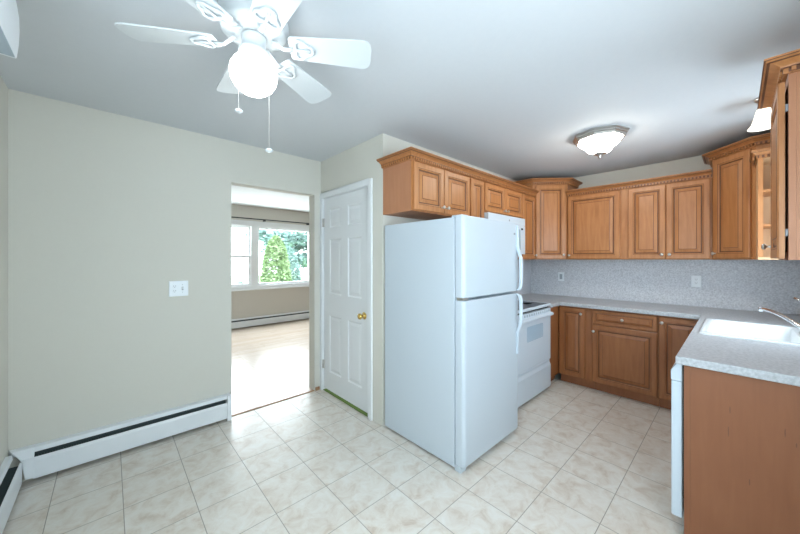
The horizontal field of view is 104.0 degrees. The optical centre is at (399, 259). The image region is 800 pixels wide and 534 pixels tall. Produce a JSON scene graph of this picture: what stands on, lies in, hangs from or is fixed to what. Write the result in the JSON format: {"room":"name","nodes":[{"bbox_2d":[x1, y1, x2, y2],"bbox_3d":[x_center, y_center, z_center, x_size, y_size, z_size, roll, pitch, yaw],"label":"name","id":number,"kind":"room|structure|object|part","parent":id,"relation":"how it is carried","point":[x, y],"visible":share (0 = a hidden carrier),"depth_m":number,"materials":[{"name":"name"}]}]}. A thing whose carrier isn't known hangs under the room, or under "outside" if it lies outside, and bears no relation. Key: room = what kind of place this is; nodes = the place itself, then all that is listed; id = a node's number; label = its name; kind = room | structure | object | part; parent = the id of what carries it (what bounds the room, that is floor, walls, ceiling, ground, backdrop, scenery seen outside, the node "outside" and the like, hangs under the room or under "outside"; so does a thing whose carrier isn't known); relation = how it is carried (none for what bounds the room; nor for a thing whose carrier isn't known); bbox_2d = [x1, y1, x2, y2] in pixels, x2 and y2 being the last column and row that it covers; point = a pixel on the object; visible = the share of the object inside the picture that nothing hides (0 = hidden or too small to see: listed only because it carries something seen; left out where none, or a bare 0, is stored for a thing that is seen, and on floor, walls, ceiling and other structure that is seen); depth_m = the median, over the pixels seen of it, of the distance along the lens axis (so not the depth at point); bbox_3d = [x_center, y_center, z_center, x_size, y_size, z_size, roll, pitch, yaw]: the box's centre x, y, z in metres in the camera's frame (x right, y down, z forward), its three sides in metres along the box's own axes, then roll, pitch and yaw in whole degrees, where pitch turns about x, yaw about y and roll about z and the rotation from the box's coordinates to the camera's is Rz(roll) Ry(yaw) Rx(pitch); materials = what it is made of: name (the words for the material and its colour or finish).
{"room":"kitchen","nodes":[
{"label":"kitchen","id":0,"kind":"room"},
{"bbox_2d":[0,76,7,465],"bbox_3d":[-1.224,0.174,0.556,0.120,2.440,3.600,0,0,-43],"label":"wall","id":1,"kind":"structure","parent":0,"point":[3,88],"depth_m":1.83,"materials":[{"name":"beige paint"}]},
{"bbox_2d":[0,456,21,533],"bbox_3d":[-1.759,1.285,1.272,0.068,0.218,1.662,0,0,-43],"label":"baseboard heater","id":2,"kind":"object","parent":1,"relation":"attached to","point":[10,478],"visible":1,"depth_m":1.73,"materials":[{"name":"white metal"}]},
{"bbox_2d":[0,0,19,58],"bbox_3d":[-1.186,-0.872,0.762,0.215,0.288,0.850,0,0,-43],"label":"ceiling light","id":3,"kind":"object","parent":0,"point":[9,17],"visible":1,"depth_m":1.06,"materials":[{"name":"white plastic"}]},
{"bbox_2d":[8,89,320,481],"bbox_3d":[-1.668,0.124,2.681,2.360,2.540,0.120,0,0,-43],"label":"wall","id":4,"kind":"structure","parent":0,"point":[106,210],"depth_m":2.26,"materials":[{"name":"beige paint"}]},
{"bbox_2d":[9,393,231,479],"bbox_3d":[-1.927,1.285,2.306,1.227,0.218,0.076,0,0,-43],"label":"baseboard heater","id":5,"kind":"object","parent":4,"relation":"attached to","point":[51,456],"depth_m":2.21,"materials":[{"name":"white metal"}]},
{"bbox_3d":[-2.335,1.265,1.926,0.111,0.178,0.075,0,0,-43],"label":"heater corner cover","id":6,"kind":"part","parent":5,"relation":"part of","materials":[{"name":"white metal"}]},
{"bbox_3d":[-1.912,1.279,2.361,1.116,0.170,0.002,0,0,-43],"label":"shadow plate","id":7,"kind":"part","parent":5,"relation":"part of","materials":[{"name":"grey metal"}]},
{"bbox_2d":[169,281,187,296],"bbox_3d":[-1.766,0.236,2.494,0.128,0.122,0.019,0,0,-43],"label":"switch plate","id":8,"kind":"object","parent":4,"relation":"attached to","point":[176,288],"visible":1,"depth_m":2.50,"materials":[{"name":"white plastic"}]},
{"bbox_2d":[231,204,308,328],"bbox_3d":[-2.978,0.102,6.594,5.800,2.585,0.120,0,0,-43],"label":"wall","id":9,"kind":"structure","parent":0,"point":[251,303],"depth_m":6.67,"materials":[{"name":"beige paint"}]},
{"bbox_2d":[231,219,308,291],"bbox_3d":[-2.976,-0.073,6.555,2.630,1.425,0.160,0,0,-43],"label":"window","id":10,"kind":"structure","parent":9,"relation":"in","point":[253,227],"depth_m":6.50,"materials":[{"name":"white paint"}]},
{"bbox_3d":[-3.489,-0.358,6.134,1.025,0.635,0.030,0,0,-43],"label":"sash","id":11,"kind":"part","parent":10,"relation":"part of","materials":[{"name":"white paint"}]},
{"bbox_3d":[-3.463,0.234,6.105,1.025,0.620,0.038,0,0,-43],"label":"sash","id":12,"kind":"part","parent":10,"relation":"part of","materials":[{"name":"white paint"}]},
{"bbox_2d":[257,227,308,284],"bbox_3d":[-2.568,-0.066,6.960,1.200,1.220,0.040,0,0,-43],"label":"window pane","id":13,"kind":"object","parent":10,"relation":"attached to","point":[267,228],"depth_m":6.88,"materials":[{"name":"clear glass"}]},
{"bbox_2d":[231,310,308,328],"bbox_3d":[-2.729,1.293,6.695,3.906,0.203,0.068,0,0,-43],"label":"baseboard heater","id":14,"kind":"object","parent":9,"relation":"attached to","point":[275,318],"visible":0.38,"depth_m":6.61,"materials":[{"name":"white metal"}]},
{"bbox_3d":[-2.748,1.286,6.714,3.894,0.156,0.002,0,0,-43],"label":"shadow plate","id":15,"kind":"part","parent":14,"relation":"part of","materials":[{"name":"grey metal"}]},
{"bbox_2d":[231,216,308,224],"bbox_3d":[-2.921,-0.809,6.495,2.950,0.046,0.102,0,0,-43],"label":"curtain rod","id":16,"kind":"object","parent":9,"relation":"attached to","point":[264,220],"visible":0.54,"depth_m":6.56,"materials":[{"name":"black"}]},
{"bbox_2d":[231,185,308,211],"bbox_3d":[-1.741,-1.141,5.259,5.800,0.100,3.760,0,0,-43],"label":"ceiling","id":17,"kind":"structure","parent":0,"point":[246,196],"depth_m":5.72,"materials":[{"name":"paint"}]},
{"bbox_2d":[2,319,683,533],"bbox_3d":[-0.476,1.423,3.896,5.800,0.062,7.480,0,0,-43],"label":"floor","id":18,"kind":"structure","parent":0,"point":[578,459],"depth_m":2.01,"materials":[{"name":"tile"}]},
{"bbox_2d":[232,390,314,416],"bbox_3d":[-1.202,1.402,3.039,0.800,0.024,0.020,0,0,-43],"label":"threshold","id":19,"kind":"object","parent":18,"relation":"on","point":[312,390],"depth_m":3.00,"materials":[{"name":"brown wood"}]},
{"bbox_2d":[385,214,522,473],"bbox_3d":[0.431,0.551,2.530,0.744,1.686,0.836,0,0,-43],"label":"refrigerator","id":20,"kind":"object","parent":18,"relation":"on","point":[452,329],"visible":1,"depth_m":2.23,"materials":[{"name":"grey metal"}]},
{"bbox_3d":[0.660,0.810,2.283,0.744,1.077,0.068,0,0,-43],"label":"fridge door","id":21,"kind":"part","parent":20,"relation":"part of","materials":[{"name":"white metal"}]},
{"bbox_3d":[0.660,-0.016,2.283,0.744,0.536,0.068,0,0,-43],"label":"freezer door","id":22,"kind":"part","parent":20,"relation":"part of","materials":[{"name":"white metal"}]},
{"bbox_3d":[0.944,0.515,2.473,0.026,0.478,0.054,0,0,-43],"label":"door handle","id":23,"kind":"part","parent":20,"relation":"part of","materials":[{"name":"white plastic"}]},
{"bbox_3d":[0.944,-0.009,2.473,0.026,0.514,0.054,0,0,-43],"label":"door handle","id":24,"kind":"part","parent":20,"relation":"part of","materials":[{"name":"white plastic"}]},
{"bbox_2d":[518,300,553,406],"bbox_3d":[1.131,0.857,3.300,0.769,1.075,0.668,0,0,-43],"label":"range","id":25,"kind":"object","parent":18,"relation":"on","point":[534,366],"visible":0.35,"depth_m":3.07,"materials":[{"name":"white metal"}]},
{"bbox_3d":[1.324,1.214,3.093,0.755,0.291,0.033,0,0,-43],"label":"storage drawer","id":26,"kind":"part","parent":25,"relation":"part of","materials":[{"name":"white metal"}]},
{"bbox_2d":[518,300,550,313],"bbox_3d":[1.120,0.484,3.312,0.769,0.028,0.634,0,0,-43],"label":"cooktop","id":27,"kind":"object","parent":25,"relation":"in","point":[529,307],"depth_m":3.18,"materials":[{"name":"white metal"}]},
{"bbox_2d":[518,307,553,374],"bbox_3d":[1.131,0.931,3.300,0.763,0.865,0.668,0,0,-43],"label":"oven","id":28,"kind":"object","parent":25,"relation":"in","point":[534,335],"depth_m":3.08,"materials":[{"name":"white metal"}]},
{"bbox_2d":[549,306,558,380],"bbox_3d":[1.518,0.958,3.697,0.330,0.873,0.600,0,0,-43],"label":"base cabinet","id":29,"kind":"object","parent":18,"relation":"on","point":[554,319],"visible":0.29,"depth_m":3.47,"materials":[{"name":"brown wood"}]},
{"bbox_2d":[559,305,593,388],"bbox_3d":[2.130,0.958,3.621,0.673,0.873,0.336,0,0,-43],"label":"base cabinet","id":30,"kind":"object","parent":18,"relation":"on","point":[575,323],"visible":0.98,"depth_m":3.41,"materials":[{"name":"brown wood"}]},
{"bbox_3d":[1.894,0.910,3.442,0.020,0.752,0.258,0,0,-43],"label":"door","id":31,"kind":"part","parent":30,"relation":"part of","materials":[{"name":"brown wood"}]},
{"bbox_2d":[592,309,659,405],"bbox_3d":[2.429,0.958,3.299,0.673,0.873,0.539,0,0,-43],"label":"base cabinet","id":32,"kind":"object","parent":18,"relation":"on","point":[624,344],"visible":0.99,"depth_m":3.08,"materials":[{"name":"brown wood"}]},
{"bbox_3d":[2.212,0.606,3.100,0.020,0.144,0.532,0,0,-43],"label":"drawer","id":33,"kind":"part","parent":32,"relation":"part of","materials":[{"name":"brown wood"}]},
{"bbox_2d":[671,362,683,517],"bbox_3d":[1.825,0.959,1.576,0.596,0.870,0.633,0,0,-43],"label":"dishwasher","id":34,"kind":"object","parent":18,"relation":"on","point":[677,371],"visible":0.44,"depth_m":1.59,"materials":[{"name":"white metal"}]},
{"bbox_3d":[1.625,0.575,1.791,0.596,0.086,0.045,0,0,-43],"label":"control panel","id":35,"kind":"part","parent":34,"relation":"part of","materials":[{"name":"white plastic"}]},
{"bbox_2d":[658,315,697,409],"bbox_3d":[2.718,0.958,2.986,0.673,0.873,0.309,0,0,-43],"label":"base cabinet","id":36,"kind":"object","parent":18,"relation":"on","point":[673,332],"visible":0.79,"depth_m":2.85,"materials":[{"name":"brown wood"}]},
{"bbox_2d":[684,365,799,533],"bbox_3d":[1.628,0.958,1.331,0.020,0.873,0.617,0,0,-43],"label":"end panel","id":37,"kind":"object","parent":18,"relation":"on","point":[742,433],"visible":0.98,"depth_m":1.42,"materials":[{"name":"brown wood"}]},
{"bbox_3d":[2.438,0.957,2.115,1.025,0.873,0.633,0,0,-43],"label":"base cabinet","id":38,"kind":"object","parent":18,"relation":"on","visible":0},
{"bbox_2d":[518,293,799,386],"bbox_3d":[1.828,0.500,2.751,2.312,0.040,2.425,0,0,-43],"label":"countertop","id":39,"kind":"structure","parent":38,"relation":"on","point":[779,363],"depth_m":1.74,"materials":[{"name":"stone"}]},
{"bbox_2d":[699,318,799,346],"bbox_3d":[2.354,0.562,2.062,0.720,0.186,0.513,0,0,-43],"label":"sink","id":40,"kind":"object","parent":39,"relation":"in","point":[769,333],"visible":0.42,"depth_m":2.23,"materials":[{"name":"white ceramic"}]},
{"bbox_2d":[758,297,799,333],"bbox_3d":[2.525,0.355,1.999,0.135,0.230,0.423,0,0,22],"label":"faucet","id":41,"kind":"object","parent":39,"relation":"on","point":[760,309],"visible":1,"depth_m":2.04,"materials":[{"name":"silver metal"}]},
{"bbox_3d":[2.518,0.393,2.066,0.026,0.107,0.307,0,0,11],"label":"spout","id":42,"kind":"part","parent":41,"relation":"part of","materials":[{"name":"silver metal"}]},
{"bbox_2d":[321,133,382,426],"bbox_3d":[-0.453,0.174,3.018,0.120,2.440,1.040,0,0,-43],"label":"wall","id":43,"kind":"structure","parent":0,"point":[357,163],"depth_m":2.69,"materials":[{"name":"beige paint"}]},
{"bbox_2d":[322,188,367,412],"bbox_3d":[-0.553,0.365,3.033,0.101,2.002,0.810,0,0,-43],"label":"door","id":44,"kind":"structure","parent":43,"relation":"in","point":[345,361],"depth_m":3.02,"materials":[{"name":"white paint"}]},
{"bbox_3d":[-0.343,0.509,2.780,0.066,0.066,0.066,0,0,-43],"label":"knob","id":45,"kind":"part","parent":44,"relation":"part of","materials":[{"name":"gold metal"}]},
{"bbox_2d":[320,178,372,420],"bbox_3d":[-0.504,0.345,3.061,0.136,2.097,0.904,0,0,-43],"label":"door frame","id":46,"kind":"structure","parent":43,"relation":"attached to","point":[368,182],"depth_m":2.72,"materials":[{"name":"white paint"}]},
{"bbox_2d":[0,0,799,180],"bbox_3d":[0.594,-1.096,2.242,5.080,0.100,3.600,0,0,-43],"label":"ceiling","id":47,"kind":"structure","parent":0,"point":[506,88],"depth_m":1.78,"materials":[{"name":"paint"}]},
{"bbox_2d":[114,0,370,152],"bbox_3d":[-0.588,-0.755,1.258,0.877,0.582,0.941,0,0,-43],"label":"ceiling fan","id":48,"kind":"object","parent":47,"relation":"hanging from","point":[260,28],"visible":1,"depth_m":1.23,"materials":[{"name":"white metal"}]},
{"bbox_3d":[-0.888,-0.864,1.211,0.332,0.006,0.142,0,12,-9],"label":"blade","id":49,"kind":"part","parent":48,"relation":"part of","materials":[{"name":"white wood"}]},
{"bbox_3d":[-0.698,-0.864,0.974,0.142,0.006,0.332,13,5,21],"label":"blade","id":50,"kind":"part","parent":48,"relation":"part of","materials":[{"name":"white wood"}]},
{"bbox_3d":[-0.779,-0.864,1.494,0.142,0.006,0.332,-15,10,-38],"label":"blade","id":51,"kind":"part","parent":48,"relation":"part of","materials":[{"name":"white wood"}]},
{"bbox_3d":[-0.694,-0.637,1.343,0.033,0.016,0.033,0,0,-43],"label":"pull knob","id":52,"kind":"part","parent":48,"relation":"part of","materials":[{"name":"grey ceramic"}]},
{"bbox_3d":[-0.588,-0.737,1.258,0.178,0.150,0.178,0,0,-43],"label":"globe","id":53,"kind":"part","parent":48,"relation":"part of","materials":[{"name":"white glass"}]},
{"bbox_3d":[-0.397,-0.864,1.021,0.142,0.006,0.332,15,-10,-38],"label":"blade","id":54,"kind":"part","parent":48,"relation":"part of","materials":[{"name":"white wood"}]},
{"bbox_3d":[-0.478,-0.864,1.541,0.142,0.006,0.332,-13,-5,21],"label":"blade","id":55,"kind":"part","parent":48,"relation":"part of","materials":[{"name":"white wood"}]},
{"bbox_3d":[-0.288,-0.864,1.304,0.332,0.006,0.142,0,-12,-9],"label":"blade","id":56,"kind":"part","parent":48,"relation":"part of","materials":[{"name":"white wood"}]},
{"bbox_2d":[573,124,629,158],"bbox_3d":[1.683,-0.945,2.630,0.379,0.200,0.379,0,0,-22],"label":"flush ceiling light","id":57,"kind":"object","parent":47,"relation":"attached to","point":[597,141],"visible":1,"depth_m":2.54,"materials":[{"name":"white glass"}]},
{"bbox_3d":[1.683,-1.021,2.630,0.379,0.050,0.379,0,0,23],"label":"frame","id":58,"kind":"part","parent":57,"relation":"part of","materials":[{"name":"silver metal"}]},
{"bbox_2d":[747,97,771,131],"bbox_3d":[2.357,-0.949,2.025,0.144,0.192,0.144,0,0,-43],"label":"ceiling light","id":59,"kind":"object","parent":47,"relation":"hanging from","point":[762,118],"visible":0.61,"depth_m":2.02,"materials":[{"name":"white glass"}]},
{"bbox_2d":[383,133,529,426],"bbox_3d":[0.858,0.174,3.605,2.840,2.440,0.120,0,0,-43],"label":"wall","id":60,"kind":"structure","parent":0,"point":[391,144],"depth_m":2.66,"materials":[{"name":"beige paint"}]},
{"bbox_2d":[376,147,474,219],"bbox_3d":[0.242,-0.591,2.678,0.814,0.446,0.402,0,0,-43],"label":"upper cabinet","id":61,"kind":"object","parent":60,"relation":"attached to","point":[417,183],"visible":0.98,"depth_m":2.51,"materials":[{"name":"brown wood"}]},
{"bbox_3d":[0.242,-0.782,2.678,0.814,0.063,0.402,0,0,-43],"label":"crown molding","id":62,"kind":"part","parent":61,"relation":"part of","materials":[{"name":"brown wood"}]},
{"bbox_3d":[0.230,-0.558,2.473,0.352,0.365,0.020,0,0,-43],"label":"door","id":63,"kind":"part","parent":61,"relation":"part of","materials":[{"name":"brown wood"}]},
{"bbox_3d":[0.356,-0.560,2.605,0.744,0.385,0.003,0,0,-43],"label":"frame","id":64,"kind":"part","parent":61,"relation":"part of","materials":[{"name":"brown wood"}]},
{"bbox_3d":[0.497,-0.558,2.720,0.361,0.365,0.020,0,0,-43],"label":"door","id":65,"kind":"part","parent":61,"relation":"part of","materials":[{"name":"brown wood"}]},
{"bbox_2d":[469,169,488,217],"bbox_3d":[0.626,-0.405,3.034,0.235,0.818,0.401,0,0,-43],"label":"upper cabinet","id":66,"kind":"object","parent":60,"relation":"attached to","point":[477,177],"visible":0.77,"depth_m":2.91,"materials":[{"name":"brown wood"}]},
{"bbox_3d":[0.724,-0.372,2.930,0.220,0.737,0.020,0,0,-43],"label":"door","id":67,"kind":"part","parent":66,"relation":"part of","materials":[{"name":"brown wood"}]},
{"bbox_3d":[0.739,-0.782,2.912,0.235,0.063,0.069,0,0,-43],"label":"crown molding","id":68,"kind":"part","parent":66,"relation":"part of","materials":[{"name":"brown wood"}]},
{"bbox_2d":[483,174,526,217],"bbox_3d":[0.999,-0.636,3.379,0.780,0.356,0.401,0,0,-43],"label":"upper cabinet","id":69,"kind":"object","parent":60,"relation":"attached to","point":[502,196],"visible":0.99,"depth_m":3.23,"materials":[{"name":"brown wood"}]},
{"bbox_3d":[0.955,-0.604,3.144,0.376,0.275,0.020,0,0,-43],"label":"door","id":70,"kind":"part","parent":69,"relation":"part of","materials":[{"name":"brown wood"}]},
{"bbox_2d":[484,212,524,253],"bbox_3d":[1.009,-0.252,3.361,0.760,0.395,0.416,0,0,-43],"label":"microwave","id":71,"kind":"object","parent":69,"relation":"attached to","point":[521,222],"visible":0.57,"depth_m":3.34,"materials":[{"name":"white plastic"}]},
{"bbox_3d":[1.278,-0.206,3.358,0.020,0.261,0.046,0,0,-43],"label":"handle","id":72,"kind":"part","parent":71,"relation":"part of","materials":[{"name":"grey plastic"}]},
{"bbox_3d":[1.338,-0.209,3.453,0.152,0.310,0.024,0,0,-43],"label":"control panel","id":73,"kind":"part","parent":71,"relation":"part of","materials":[{"name":"white plastic"}]},
{"bbox_3d":[1.111,-0.782,3.257,0.780,0.063,0.069,0,0,-43],"label":"crown molding","id":74,"kind":"part","parent":69,"relation":"part of","materials":[{"name":"brown wood"}]},
{"bbox_3d":[1.237,-0.604,3.406,0.378,0.275,0.020,0,0,-43],"label":"door","id":75,"kind":"part","parent":69,"relation":"part of","materials":[{"name":"brown wood"}]},
{"bbox_2d":[511,260,530,294],"bbox_3d":[1.221,0.258,3.851,1.707,0.504,0.012,0,0,-43],"label":"backsplash","id":76,"kind":"structure","parent":60,"relation":"attached to","point":[526,287],"depth_m":4.32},
{"bbox_2d":[518,187,539,258],"bbox_3d":[1.411,-0.405,3.761,0.344,0.818,0.401,0,0,-43],"label":"upper cabinet","id":77,"kind":"object","parent":60,"relation":"attached to","point":[528,194],"visible":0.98,"depth_m":3.65,"materials":[{"name":"brown wood"}]},
{"bbox_3d":[1.508,-0.372,3.657,0.325,0.737,0.020,0,0,-43],"label":"door","id":78,"kind":"part","parent":77,"relation":"part of","materials":[{"name":"brown wood"}]},
{"bbox_3d":[1.522,-0.782,3.638,0.340,0.063,0.069,0,0,-43],"label":"crown molding","id":79,"kind":"part","parent":77,"relation":"part of","materials":[{"name":"brown wood"}]},
{"bbox_2d":[515,178,581,258],"bbox_3d":[1.831,-0.481,3.964,0.682,0.971,0.676,0,0,-43],"label":"upper cabinet","id":80,"kind":"object","parent":60,"relation":"attached to","point":[551,203],"visible":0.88,"depth_m":3.77,"materials":[{"name":"brown wood"}]},
{"bbox_3d":[1.828,-0.935,3.862,0.959,0.063,0.300,0,0,2],"label":"crown molding","id":81,"kind":"part","parent":80,"relation":"part of","materials":[{"name":"brown wood"}]},
{"bbox_3d":[1.818,-0.448,3.775,0.347,0.884,0.020,0,0,3],"label":"door","id":82,"kind":"part","parent":80,"relation":"part of","materials":[{"name":"brown wood"}]},
{"bbox_2d":[530,156,711,259],"bbox_3d":[2.725,0.174,3.591,0.120,2.440,2.440,0,0,-43],"label":"wall","id":83,"kind":"structure","parent":0,"point":[692,164],"depth_m":3.51,"materials":[{"name":"beige paint"}]},
{"bbox_2d":[565,183,620,258],"bbox_3d":[2.303,-0.405,3.662,0.401,0.818,0.537,0,0,-43],"label":"upper cabinet","id":84,"kind":"object","parent":83,"relation":"attached to","point":[594,213],"visible":1,"depth_m":3.54,"materials":[{"name":"brown wood"}]},
{"bbox_3d":[2.181,-0.782,3.549,0.069,0.063,0.537,0,0,-43],"label":"crown molding","id":85,"kind":"part","parent":84,"relation":"part of","materials":[{"name":"brown wood"}]},
{"bbox_2d":[531,260,799,314],"bbox_3d":[2.672,0.258,3.550,0.012,0.503,2.426,0,0,-43],"label":"backsplash","id":86,"kind":"structure","parent":83,"relation":"attached to","point":[749,285],"depth_m":3.27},
{"bbox_2d":[558,272,563,280],"bbox_3d":[2.126,0.231,4.124,0.008,0.118,0.075,0,0,-43],"label":"wall outlet","id":87,"kind":"object","parent":86,"relation":"attached to","point":[560,274],"visible":1,"depth_m":4.12,"materials":[{"name":"white plastic"}]},
{"bbox_2d":[691,275,701,286],"bbox_3d":[3.008,0.226,3.172,0.009,0.118,0.078,0,0,-43],"label":"wall outlet","id":88,"kind":"object","parent":86,"relation":"attached to","point":[696,281],"visible":1,"depth_m":3.17,"materials":[{"name":"white plastic"}]},
{"bbox_2d":[619,169,711,259],"bbox_3d":[2.723,-0.405,3.209,0.401,0.818,0.696,0,0,-43],"label":"upper cabinet","id":89,"kind":"object","parent":83,"relation":"attached to","point":[669,217],"visible":1,"depth_m":3.07,"materials":[{"name":"brown wood"}]},
{"bbox_3d":[2.530,-0.372,3.208,0.020,0.737,0.304,0,0,-43],"label":"door","id":90,"kind":"part","parent":89,"relation":"part of","materials":[{"name":"brown wood"}]},
{"bbox_3d":[2.601,-0.782,3.097,0.069,0.063,0.696,0,0,-43],"label":"crown molding","id":91,"kind":"part","parent":89,"relation":"part of","materials":[{"name":"brown wood"}]},
{"bbox_3d":[2.743,-0.372,2.979,0.020,0.737,0.310,0,0,-43],"label":"door","id":92,"kind":"part","parent":89,"relation":"part of","materials":[{"name":"brown wood"}]},
{"bbox_3d":[0.460,1.424,3.946,2.719,0.059,0.920,0,0,-43],"label":"floor","id":93,"kind":"structure","parent":0,"visible":0},
{"bbox_2d":[323,389,367,416],"bbox_3d":[-0.502,1.391,3.073,0.116,0.007,0.803,0,0,-43],"label":"carpet strip","id":94,"kind":"object","parent":93,"relation":"on","point":[326,390],"visible":0.21,"depth_m":3.02,"materials":[{"name":"green carpet"}]},
{"bbox_3d":[1.777,0.174,0.966,5.080,2.440,0.120,0,0,-43],"label":"wall","id":95,"kind":"structure","parent":0,"visible":0},
{"bbox_2d":[702,133,770,259],"bbox_3d":[3.038,-0.481,2.669,0.673,0.971,0.660,0,0,-43],"label":"upper cabinet","id":96,"kind":"object","parent":95,"relation":"attached to","point":[733,175],"visible":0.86,"depth_m":2.64,"materials":[{"name":"brown wood"}]},
{"bbox_3d":[2.842,-0.448,2.679,0.020,0.884,0.314,0,0,4],"label":"door","id":97,"kind":"part","parent":96,"relation":"part of","materials":[{"name":"brown wood"}]},
{"bbox_3d":[2.933,-0.935,2.674,0.307,0.063,0.941,0,0,3],"label":"crown molding","id":98,"kind":"part","parent":96,"relation":"part of","materials":[{"name":"brown wood"}]},
{"bbox_2d":[749,147,777,259],"bbox_3d":[2.815,-0.395,2.263,0.334,0.798,0.369,0,0,-43],"label":"upper cabinet","id":99,"kind":"object","parent":95,"relation":"attached to","point":[761,158],"visible":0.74,"depth_m":2.32,"materials":[{"name":"brown wood"}]},
{"bbox_3d":[2.815,-0.762,2.263,0.334,0.063,0.369,0,0,-43],"label":"crown molding","id":100,"kind":"part","parent":99,"relation":"part of","materials":[{"name":"brown wood"}]},
{"bbox_3d":[2.737,-0.374,2.167,0.020,0.721,0.334,0,0,-43],"label":"frame","id":101,"kind":"part","parent":99,"relation":"part of","materials":[{"name":"brown wood"}]},
{"bbox_3d":[2.835,-0.495,2.258,0.280,0.018,0.280,0,0,-43],"label":"shelf","id":102,"kind":"part","parent":99,"relation":"part of","materials":[{"name":"brown wood"}]},
{"bbox_3d":[2.835,-0.245,2.258,0.280,0.018,0.280,0,0,-43],"label":"shelf","id":103,"kind":"part","parent":99,"relation":"part of","materials":[{"name":"brown wood"}]},
{"bbox_2d":[757,49,799,259],"bbox_3d":[1.854,-0.413,1.368,0.598,0.834,0.363,0,0,-43],"label":"upper cabinet","id":104,"kind":"object","parent":95,"relation":"attached to","point":[783,96],"visible":1,"depth_m":1.31,"materials":[{"name":"brown wood"}]},
{"bbox_3d":[1.882,-0.064,1.606,0.029,0.029,0.032,0,0,-43],"label":"knob","id":105,"kind":"part","parent":104,"relation":"part of","materials":[{"name":"silver metal"}]},
{"bbox_3d":[1.759,-0.370,1.457,0.438,0.737,0.020,0,0,-43],"label":"door","id":106,"kind":"part","parent":104,"relation":"part of","materials":[{"name":"brown wood"}]},
{"bbox_3d":[1.854,-0.798,1.368,0.598,0.063,0.363,0,0,-43],"label":"crown molding","id":107,"kind":"part","parent":104,"relation":"part of","materials":[{"name":"brown wood"}]},
{"bbox_3d":[1.785,-0.383,1.443,0.460,0.773,0.020,0,0,-43],"label":"frame","id":108,"kind":"part","parent":104,"relation":"part of","materials":[{"name":"brown wood"}]},
{"label":"outside","id":109,"kind":"structure","parent":0,"visible":0},
{"bbox_2d":[231,274,307,283],"bbox_3d":[-11.557,2.044,21.285,36.000,0.100,33.070,0,0,-43],"label":"ground","id":110,"kind":"structure","parent":109,"point":[234,279],"depth_m":32.09,"materials":[{"name":"white"}]},
{"bbox_2d":[259,235,291,282],"bbox_3d":[-3.796,0.629,9.566,1.055,2.736,1.084,0,0,-43],"label":"conical evergreen","id":111,"kind":"object","parent":110,"relation":"on","point":[275,245],"visible":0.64,"depth_m":9.35,"materials":[{"name":"green plant"}]},
{"bbox_2d":[244,229,307,268],"bbox_3d":[-4.139,-0.615,14.589,5.170,5.223,5.639,0,0,-43],"label":"leafy tree","id":112,"kind":"object","parent":110,"relation":"on","point":[298,241],"visible":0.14,"depth_m":13.29,"materials":[{"name":"green plant"}]},
{"bbox_2d":[278,246,301,280],"bbox_3d":[-3.762,0.781,10.555,0.970,2.433,0.984,0,0,-43],"label":"conical evergreen","id":113,"kind":"object","parent":110,"relation":"on","point":[294,268],"visible":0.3,"depth_m":10.44,"materials":[{"name":"green plant"}]}
]}

